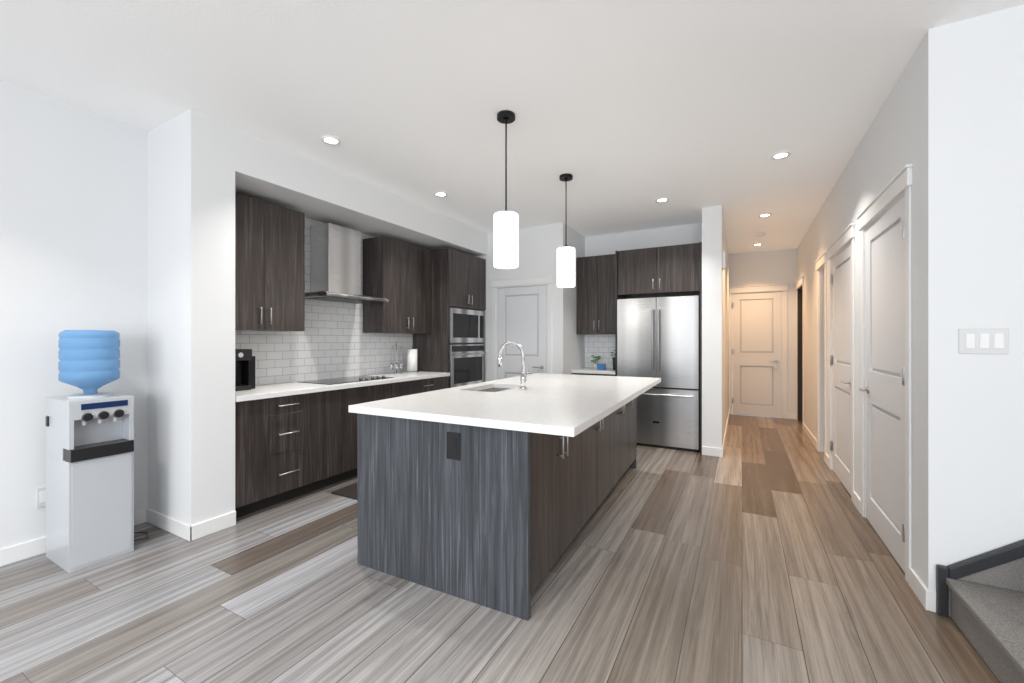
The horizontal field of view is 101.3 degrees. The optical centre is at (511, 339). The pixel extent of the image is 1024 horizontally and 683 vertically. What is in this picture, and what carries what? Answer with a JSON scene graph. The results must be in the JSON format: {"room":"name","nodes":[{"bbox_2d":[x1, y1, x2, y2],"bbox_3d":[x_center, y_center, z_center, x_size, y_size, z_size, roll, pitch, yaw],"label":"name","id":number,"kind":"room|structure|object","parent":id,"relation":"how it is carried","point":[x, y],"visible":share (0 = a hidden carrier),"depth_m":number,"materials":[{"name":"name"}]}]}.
{"room":"kitchen","nodes":[
{"label":"kitchen","id":0,"kind":"room"},
{"bbox_2d":[0,80,147,548],"bbox_3d":[-3.888,-0.100,0.937,0.120,2.840,4.910,0,0,29],"label":"wall","id":1,"kind":"structure","parent":0,"point":[73,217],"depth_m":2.65,"materials":[{"name":"white paint"}]},
{"bbox_2d":[37,486,45,507],"bbox_3d":[-2.904,0.970,2.599,0.009,0.120,0.050,0,0,29],"label":"electrical outlet plate","id":2,"kind":"object","parent":1,"relation":"attached to","point":[41,496],"visible":0.69,"depth_m":2.59,"materials":[{"name":"white plastic"}]},
{"bbox_2d":[0,508,145,566],"bbox_3d":[-3.829,1.270,0.905,0.013,0.100,4.910,0,0,29],"label":"baseboard","id":3,"kind":"structure","parent":1,"relation":"attached to","point":[20,551],"depth_m":2.54,"materials":[{"name":"white paint"}]},
{"bbox_2d":[148,109,234,525],"bbox_3d":[-2.371,-0.100,3.062,0.740,2.840,0.275,0,0,29],"label":"wall","id":4,"kind":"structure","parent":0,"point":[191,316],"depth_m":2.89,"materials":[{"name":"white paint"}]},
{"bbox_2d":[146,508,191,540],"bbox_3d":[-2.381,1.270,2.904,0.633,0.100,0.013,0,0,29],"label":"baseboard","id":5,"kind":"structure","parent":4,"relation":"attached to","point":[169,524],"depth_m":2.88,"materials":[{"name":"white paint"}]},
{"bbox_2d":[189,511,235,540],"bbox_3d":[-2.044,1.270,2.876,0.013,0.100,0.288,0,0,29],"label":"baseboard","id":6,"kind":"structure","parent":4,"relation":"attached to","point":[211,526],"depth_m":2.86,"materials":[{"name":"white paint"}]},
{"bbox_2d":[235,128,486,255],"bbox_3d":[-1.437,-1.365,4.643,0.620,0.310,3.395,0,0,29],"label":"wall","id":7,"kind":"structure","parent":0,"point":[269,172],"depth_m":3.88,"materials":[{"name":"white paint"}]},
{"bbox_2d":[0,414,999,682],"bbox_3d":[0.202,1.350,1.326,6.920,0.060,14.520,0,0,29],"label":"floor","id":8,"kind":"structure","parent":0,"point":[758,552],"depth_m":2.10,"materials":[{"name":"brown wood"}]},
{"bbox_2d":[46,330,148,572],"bbox_3d":[-2.560,0.629,2.653,0.400,1.382,0.452,0,0,29],"label":"water dispenser","id":9,"kind":"object","parent":8,"relation":"on","point":[90,475],"visible":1,"depth_m":2.49,"materials":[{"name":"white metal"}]},
{"bbox_2d":[235,400,270,517],"bbox_3d":[-2.191,0.883,3.276,0.590,0.875,0.253,0,0,29],"label":"base cabinet","id":10,"kind":"object","parent":8,"relation":"on","point":[252,417],"depth_m":3.14,"materials":[{"name":"black wood"}]},
{"bbox_2d":[271,396,306,505],"bbox_3d":[-2.062,0.883,3.511,0.590,0.875,0.283,0,0,29],"label":"base cabinet","id":11,"kind":"object","parent":8,"relation":"on","point":[294,439],"depth_m":3.39,"materials":[{"name":"black wood"}]},
{"bbox_2d":[235,372,450,403],"bbox_3d":[-1.638,0.425,4.259,0.615,0.040,2.510,0,0,29],"label":"countertop","id":12,"kind":"structure","parent":11,"relation":"on","point":[269,391],"depth_m":3.66,"materials":[{"name":"white stone"}]},
{"bbox_2d":[235,349,254,390],"bbox_3d":[-2.247,0.239,3.419,0.255,0.330,0.240,0,0,29],"label":"coffee maker","id":13,"kind":"object","parent":12,"relation":"on","point":[244,369],"visible":0.56,"depth_m":3.45,"materials":[{"name":"black plastic"}]},
{"bbox_2d":[295,373,390,383],"bbox_3d":[-1.663,0.389,4.261,0.470,0.032,0.800,0,0,29],"label":"cooktop","id":14,"kind":"object","parent":12,"relation":"in","point":[387,376],"depth_m":4.24,"materials":[{"name":"black glass"}]},
{"bbox_2d":[390,341,402,373],"bbox_3d":[-1.379,0.210,5.019,0.140,0.387,0.165,0,0,29],"label":"utensil caddy","id":15,"kind":"object","parent":12,"relation":"on","point":[396,366],"visible":1,"depth_m":5.00,"materials":[{"name":"silver metal"}]},
{"bbox_2d":[406,346,417,372],"bbox_3d":[-1.242,0.238,5.229,0.150,0.331,0.150,0,0,29],"label":"paper towel","id":16,"kind":"object","parent":12,"relation":"on","point":[412,360],"visible":1,"depth_m":5.18,"materials":[{"name":"white paper"}]},
{"bbox_2d":[307,392,330,492],"bbox_3d":[-1.940,0.883,3.734,0.590,0.875,0.227,0,0,29],"label":"base cabinet","id":17,"kind":"object","parent":8,"relation":"on","point":[318,403],"depth_m":3.63,"materials":[{"name":"black wood"}]},
{"bbox_2d":[331,483,356,499],"bbox_3d":[-1.138,1.312,3.855,0.500,0.012,0.830,0,0,29],"label":"kitchen mat","id":18,"kind":"object","parent":8,"relation":"on","point":[349,491],"visible":0.25,"depth_m":3.62,"materials":[{"name":"black"}]},
{"bbox_2d":[331,388,370,484],"bbox_3d":[-1.774,0.883,4.036,0.590,0.875,0.462,0,0,29],"label":"base cabinet","id":19,"kind":"object","parent":8,"relation":"on","point":[343,422],"depth_m":3.86,"materials":[{"name":"black wood"}]},
{"bbox_2d":[371,384,402,401],"bbox_3d":[-1.553,0.883,4.441,0.590,0.875,0.460,0,0,29],"label":"base cabinet","id":20,"kind":"object","parent":8,"relation":"on","point":[378,391],"depth_m":4.30,"materials":[{"name":"black wood"}]},
{"bbox_2d":[403,376,450,395],"bbox_3d":[-1.244,0.883,5.005,0.590,0.875,0.827,0,0,29],"label":"base cabinet","id":21,"kind":"object","parent":8,"relation":"on","point":[410,387],"depth_m":4.84,"materials":[{"name":"black wood"}]},
{"bbox_2d":[413,248,485,387],"bbox_3d":[-0.835,0.085,5.745,0.597,2.470,0.864,0,0,29],"label":"tall cabinet","id":22,"kind":"object","parent":8,"relation":"on","point":[455,344],"depth_m":5.41,"materials":[{"name":"black wood"}]},
{"bbox_2d":[357,385,641,620],"bbox_3d":[0.199,0.873,3.401,1.210,0.896,2.690,0,0,29],"label":"kitchen island","id":23,"kind":"object","parent":8,"relation":"on","point":[493,494],"depth_m":2.22,"materials":[{"name":"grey wood"}]},
{"bbox_2d":[349,373,660,440],"bbox_3d":[0.277,0.405,3.368,1.460,0.040,2.768,0,0,29],"label":"island countertop","id":24,"kind":"structure","parent":23,"relation":"on","point":[551,405],"depth_m":2.54,"materials":[{"name":"white stone"}]},
{"bbox_2d":[497,341,528,388],"bbox_3d":[0.010,0.195,3.354,0.259,0.378,0.096,0,0,29],"label":"faucet","id":25,"kind":"object","parent":24,"relation":"on","point":[523,379],"visible":1,"depth_m":3.29,"materials":[{"name":"silver metal"}]},
{"bbox_2d":[574,374,616,375],"bbox_3d":[1.205,0.883,5.799,0.594,0.875,0.550,0,0,29],"label":"base cabinet","id":26,"kind":"object","parent":8,"relation":"on","point":[574,374],"depth_m":5.50,"materials":[{"name":"brown wood"}]},
{"bbox_2d":[571,368,616,373],"bbox_3d":[1.199,0.425,5.788,0.594,0.040,0.575,0,0,29],"label":"countertop","id":27,"kind":"structure","parent":26,"relation":"on","point":[582,370],"depth_m":5.58,"materials":[{"name":"white stone"}]},
{"bbox_2d":[590,355,600,368],"bbox_3d":[1.177,0.310,5.908,0.157,0.187,0.141,0,0,29],"label":"potted plant","id":28,"kind":"object","parent":27,"relation":"on","point":[595,365],"visible":0.94,"depth_m":5.88,"materials":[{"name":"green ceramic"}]},
{"bbox_2d":[597,364,606,369],"bbox_3d":[1.225,0.364,5.736,0.130,0.079,0.040,0,0,29],"label":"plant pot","id":29,"kind":"object","parent":27,"relation":"on","point":[601,366],"visible":1,"depth_m":5.72,"materials":[{"name":"blue ceramic"}]},
{"bbox_2d":[610,350,614,369],"bbox_3d":[1.382,0.267,5.654,0.115,0.275,0.115,0,0,29],"label":"potted plant","id":30,"kind":"object","parent":27,"relation":"on","point":[613,358],"visible":0.56,"depth_m":5.63,"materials":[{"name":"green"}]},
{"bbox_2d":[617,296,699,451],"bbox_3d":[1.887,0.400,5.368,0.955,1.840,0.631,0,0,29],"label":"fridge","id":31,"kind":"object","parent":8,"relation":"on","point":[658,337],"visible":0.81,"depth_m":5.09,"materials":[{"name":"silver metal"}]},
{"bbox_2d":[936,539,1023,682],"bbox_3d":[2.719,0.466,1.109,2.055,1.707,0.997,0,0,29],"label":"staircase","id":32,"kind":"structure","parent":8,"relation":"on","point":[980,600],"depth_m":1.86,"materials":[{"name":"carpet"}]},
{"bbox_2d":[0,0,1023,253],"bbox_3d":[0.802,-1.570,2.422,6.920,0.100,12.020,0,0,29],"label":"ceiling","id":33,"kind":"structure","parent":0,"point":[628,112],"depth_m":2.52,"materials":[{"name":"white paint"}]},
{"bbox_2d":[321,136,340,145],"bbox_3d":[-1.376,-1.514,3.193,0.144,0.012,0.144,0,0,29],"label":"recessed light","id":34,"kind":"object","parent":33,"relation":"in","point":[331,140],"visible":1,"depth_m":3.19,"materials":[{"name":"white paint"}]},
{"bbox_2d":[434,192,447,196],"bbox_3d":[-0.741,-1.514,4.373,0.144,0.012,0.144,0,0,29],"label":"recessed light","id":35,"kind":"object","parent":33,"relation":"in","point":[440,194],"visible":0.98,"depth_m":4.38,"materials":[{"name":"white paint"}]},
{"bbox_2d":[494,110,517,268],"bbox_3d":[-0.040,-1.007,2.838,0.168,1.024,0.168,0,0,29],"label":"pendant light","id":36,"kind":"object","parent":33,"relation":"hanging from","point":[505,238],"visible":1,"depth_m":2.77,"materials":[{"name":"white glass"}]},
{"bbox_2d":[557,173,574,287],"bbox_3d":[0.501,-1.007,3.893,0.168,1.024,0.168,0,0,29],"label":"pendant light","id":37,"kind":"object","parent":33,"relation":"hanging from","point":[565,266],"visible":1,"depth_m":3.83,"materials":[{"name":"white glass"}]},
{"bbox_2d":[655,198,668,202],"bbox_3d":[1.629,-1.514,4.558,0.144,0.012,0.144,0,0,29],"label":"recessed light","id":38,"kind":"object","parent":33,"relation":"in","point":[661,200],"visible":1,"depth_m":4.57,"materials":[{"name":"white paint"}]},
{"bbox_2d":[755,233,765,236],"bbox_3d":[3.551,-1.502,6.002,0.126,0.036,0.126,0,0,29],"label":"smoke detector","id":39,"kind":"object","parent":33,"relation":"attached to","point":[760,234],"visible":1,"depth_m":5.96,"materials":[{"name":"white plastic"}]},
{"bbox_2d":[758,213,771,217],"bbox_3d":[3.077,-1.514,5.110,0.144,0.012,0.144,0,0,29],"label":"recessed light","id":40,"kind":"object","parent":33,"relation":"in","point":[764,215],"visible":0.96,"depth_m":5.12,"materials":[{"name":"white paint"}]},
{"bbox_2d":[771,151,790,159],"bbox_3d":[2.210,-1.514,3.453,0.144,0.012,0.144,0,0,29],"label":"recessed light","id":41,"kind":"object","parent":33,"relation":"in","point":[781,155],"visible":1,"depth_m":3.45,"materials":[{"name":"white paint"}]},
{"bbox_2d":[476,223,565,381],"bbox_3d":[-0.141,-0.100,5.937,1.890,2.840,0.120,0,0,29],"label":"wall","id":42,"kind":"structure","parent":0,"point":[538,246],"depth_m":5.60,"materials":[{"name":"white paint"}]},
{"bbox_2d":[490,275,553,380],"bbox_3d":[0.144,0.234,5.761,0.964,2.172,0.150,0,0,29],"label":"door frame","id":43,"kind":"structure","parent":42,"relation":"attached to","point":[547,280],"depth_m":5.70,"materials":[{"name":"white paint"}]},
{"bbox_2d":[498,285,546,379],"bbox_3d":[0.123,0.293,5.721,0.750,2.037,0.093,0,0,29],"label":"pantry door","id":44,"kind":"structure","parent":42,"relation":"in","point":[522,316],"depth_m":5.72,"materials":[{"name":"grey paint"}]},
{"bbox_2d":[566,225,584,373],"bbox_3d":[0.844,-0.100,5.894,0.120,2.840,0.750,0,0,29],"label":"wall","id":45,"kind":"structure","parent":0,"point":[575,350],"depth_m":5.80,"materials":[{"name":"white paint"}]},
{"bbox_2d":[585,223,701,298],"bbox_3d":[1.766,-0.100,5.885,1.745,2.840,0.120,0,0,29],"label":"wall","id":46,"kind":"structure","parent":0,"point":[605,244],"depth_m":5.79,"materials":[{"name":"white paint"}]},
{"bbox_2d":[585,334,614,367],"bbox_3d":[1.343,0.152,6.044,0.610,0.505,0.007,0,0,29],"label":"backsplash","id":47,"kind":"structure","parent":46,"relation":"attached to","point":[602,346],"depth_m":6.08,"materials":[{"name":"tile"}]},
{"bbox_2d":[577,254,626,333],"bbox_3d":[1.248,-0.615,5.878,0.594,1.070,0.370,0,0,29],"label":"upper cabinet","id":48,"kind":"object","parent":46,"relation":"attached to","point":[605,283],"depth_m":5.72,"materials":[{"name":"brown wood"}]},
{"bbox_2d":[615,242,701,297],"bbox_3d":[1.916,-0.865,5.421,0.971,0.570,0.530,0,0,29],"label":"upper cabinet","id":49,"kind":"object","parent":46,"relation":"attached to","point":[674,270],"depth_m":5.18,"materials":[{"name":"brown wood"}]},
{"bbox_2d":[702,205,728,447],"bbox_3d":[3.051,-0.100,6.202,0.205,2.840,3.230,0,0,29],"label":"wall","id":50,"kind":"structure","parent":0,"point":[715,343],"depth_m":4.80,"materials":[{"name":"white paint"}]},
{"bbox_2d":[702,446,722,456],"bbox_3d":[2.278,1.270,4.777,0.218,0.100,0.013,0,0,29],"label":"baseboard","id":51,"kind":"structure","parent":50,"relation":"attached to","point":[712,451],"depth_m":4.77,"materials":[{"name":"white paint"}]},
{"bbox_2d":[722,251,725,269],"bbox_3d":[2.448,-0.915,4.850,0.034,0.190,0.140,0,0,29],"label":"door chime","id":52,"kind":"object","parent":50,"relation":"attached to","point":[724,260],"visible":1,"depth_m":4.79,"materials":[{"name":"white plastic"}]},
{"bbox_2d":[722,409,729,453],"bbox_3d":[3.114,1.270,6.091,0.013,0.100,3.123,0,0,29],"label":"baseboard","id":53,"kind":"structure","parent":50,"relation":"attached to","point":[724,440],"depth_m":5.69,"materials":[{"name":"white paint"}]},
{"bbox_2d":[729,249,796,413],"bbox_3d":[4.326,-0.100,7.277,1.000,2.840,0.120,0,0,29],"label":"wall","id":54,"kind":"structure","parent":0,"point":[765,268],"depth_m":7.12,"materials":[{"name":"white paint"}]},
{"bbox_2d":[732,292,780,417],"bbox_3d":[4.221,0.248,7.263,0.741,2.127,0.093,0,0,29],"label":"door","id":55,"kind":"structure","parent":54,"relation":"in","point":[756,351],"depth_m":7.26,"materials":[{"name":"grey paint"}]},
{"bbox_2d":[729,284,788,418],"bbox_3d":[4.247,0.189,7.300,0.944,2.262,0.150,0,0,29],"label":"door frame","id":56,"kind":"structure","parent":54,"relation":"attached to","point":[782,289],"depth_m":7.09,"materials":[{"name":"white paint"}]},
{"bbox_2d":[788,413,795,418],"bbox_3d":[4.676,1.270,7.009,0.130,0.100,0.013,0,0,29],"label":"baseboard","id":57,"kind":"structure","parent":54,"relation":"attached to","point":[791,415],"depth_m":7.00,"materials":[{"name":"white paint"}]},
{"bbox_2d":[797,20,962,591],"bbox_3d":[3.468,-0.100,4.543,0.120,2.840,5.740,0,0,29],"label":"wall","id":58,"kind":"structure","parent":0,"point":[917,122],"depth_m":2.08,"materials":[{"name":"white paint"}]},
{"bbox_2d":[795,276,803,422],"bbox_3d":[4.545,0.189,6.547,0.150,2.262,0.934,0,0,29],"label":"door frame","id":59,"kind":"structure","parent":58,"relation":"attached to","point":[799,282],"depth_m":6.87,"materials":[{"name":"white paint"}]},
{"bbox_2d":[803,423,816,448],"bbox_3d":[3.974,1.270,5.606,0.013,0.100,1.310,0,0,29],"label":"baseboard","id":60,"kind":"structure","parent":58,"relation":"attached to","point":[811,437],"depth_m":5.50,"materials":[{"name":"white paint"}]},
{"bbox_2d":[815,252,826,460],"bbox_3d":[3.563,0.189,4.753,0.150,2.262,0.624,0,0,29],"label":"door frame","id":61,"kind":"structure","parent":58,"relation":"attached to","point":[820,261],"depth_m":4.94,"materials":[{"name":"white paint"}]},
{"bbox_2d":[825,453,828,466],"bbox_3d":[3.328,1.270,4.426,0.013,0.100,0.220,0,0,29],"label":"baseboard","id":62,"kind":"structure","parent":58,"relation":"attached to","point":[826,459],"depth_m":4.44,"materials":[{"name":"white paint"}]},
{"bbox_2d":[830,244,850,494],"bbox_3d":[3.027,0.248,3.867,0.093,2.127,0.901,0,0,29],"label":"closet door","id":63,"kind":"structure","parent":58,"relation":"in","point":[840,361],"depth_m":3.86,"materials":[{"name":"grey paint"}]},
{"bbox_2d":[826,223,854,501],"bbox_3d":[3.064,0.189,3.841,0.150,2.262,1.104,0,0,29],"label":"door frame","id":64,"kind":"structure","parent":58,"relation":"attached to","point":[846,236],"depth_m":3.46,"materials":[{"name":"white paint"}]},
{"bbox_2d":[853,491,859,512],"bbox_3d":[2.708,1.270,3.294,0.013,0.100,0.240,0,0,29],"label":"baseboard","id":65,"kind":"structure","parent":58,"relation":"attached to","point":[856,500],"depth_m":3.29,"materials":[{"name":"white paint"}]},
{"bbox_2d":[859,196,904,572],"bbox_3d":[2.397,0.248,2.717,0.093,2.127,0.901,0,0,29],"label":"closet door","id":66,"kind":"structure","parent":58,"relation":"in","point":[884,389],"depth_m":2.68,"materials":[{"name":"grey paint"}]},
{"bbox_2d":[856,164,912,583],"bbox_3d":[2.439,0.189,2.700,0.150,2.262,1.104,0,0,29],"label":"door frame","id":67,"kind":"structure","parent":58,"relation":"attached to","point":[896,187],"depth_m":2.31,"materials":[{"name":"white paint"}]},
{"bbox_2d":[909,567,928,610],"bbox_3d":[2.083,1.270,2.153,0.013,0.100,0.243,0,0,29],"label":"baseboard","id":68,"kind":"structure","parent":58,"relation":"attached to","point":[919,588],"depth_m":2.12,"materials":[{"name":"white paint"}]},
{"bbox_2d":[929,590,935,611],"bbox_3d":[2.045,1.270,2.042,0.026,0.100,0.013,0,0,29],"label":"baseboard","id":69,"kind":"structure","parent":58,"relation":"attached to","point":[932,601],"depth_m":2.04,"materials":[{"name":"white paint"}]},
{"bbox_2d":[963,4,1023,559],"bbox_3d":[3.083,-0.100,1.550,2.080,2.840,0.120,0,0,29],"label":"wall","id":70,"kind":"structure","parent":0,"point":[993,267],"depth_m":1.95,"materials":[{"name":"white paint"}]},
{"bbox_2d":[958,328,1008,353],"bbox_3d":[2.198,0.005,1.959,0.165,0.120,0.010,0,0,29],"label":"switch plate","id":71,"kind":"object","parent":70,"relation":"attached to","point":[983,340],"visible":1,"depth_m":1.96,"materials":[{"name":"white plastic"}]},
{"bbox_3d":[-1.761,-0.100,4.821,0.120,2.840,3.395,0,0,29],"label":"wall","id":72,"kind":"structure","parent":0,"visible":0},
{"bbox_2d":[235,193,304,330],"bbox_3d":[-2.176,-0.615,3.546,0.357,1.070,0.740,0,0,29],"label":"upper cabinet","id":73,"kind":"object","parent":72,"relation":"attached to","point":[269,266],"visible":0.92,"depth_m":3.51,"materials":[{"name":"brown wood"}]},
{"bbox_2d":[235,218,412,385],"bbox_3d":[-1.706,-0.403,4.790,0.007,1.615,3.395,0,0,29],"label":"backsplash","id":74,"kind":"structure","parent":72,"relation":"attached to","point":[332,340],"depth_m":4.33,"materials":[{"name":"tile"}]},
{"bbox_2d":[305,223,388,303],"bbox_3d":[-1.710,-0.770,4.259,0.490,0.740,0.760,0,0,29],"label":"range hood","id":75,"kind":"object","parent":72,"relation":"attached to","point":[335,263],"visible":0.96,"depth_m":4.17,"materials":[{"name":"silver metal"}]},
{"bbox_2d":[363,236,430,333],"bbox_3d":[-1.347,-0.615,5.060,0.357,1.070,0.824,0,0,29],"label":"upper cabinet","id":76,"kind":"object","parent":72,"relation":"attached to","point":[397,274],"visible":1,"depth_m":4.81,"materials":[{"name":"brown wood"}]}
]}

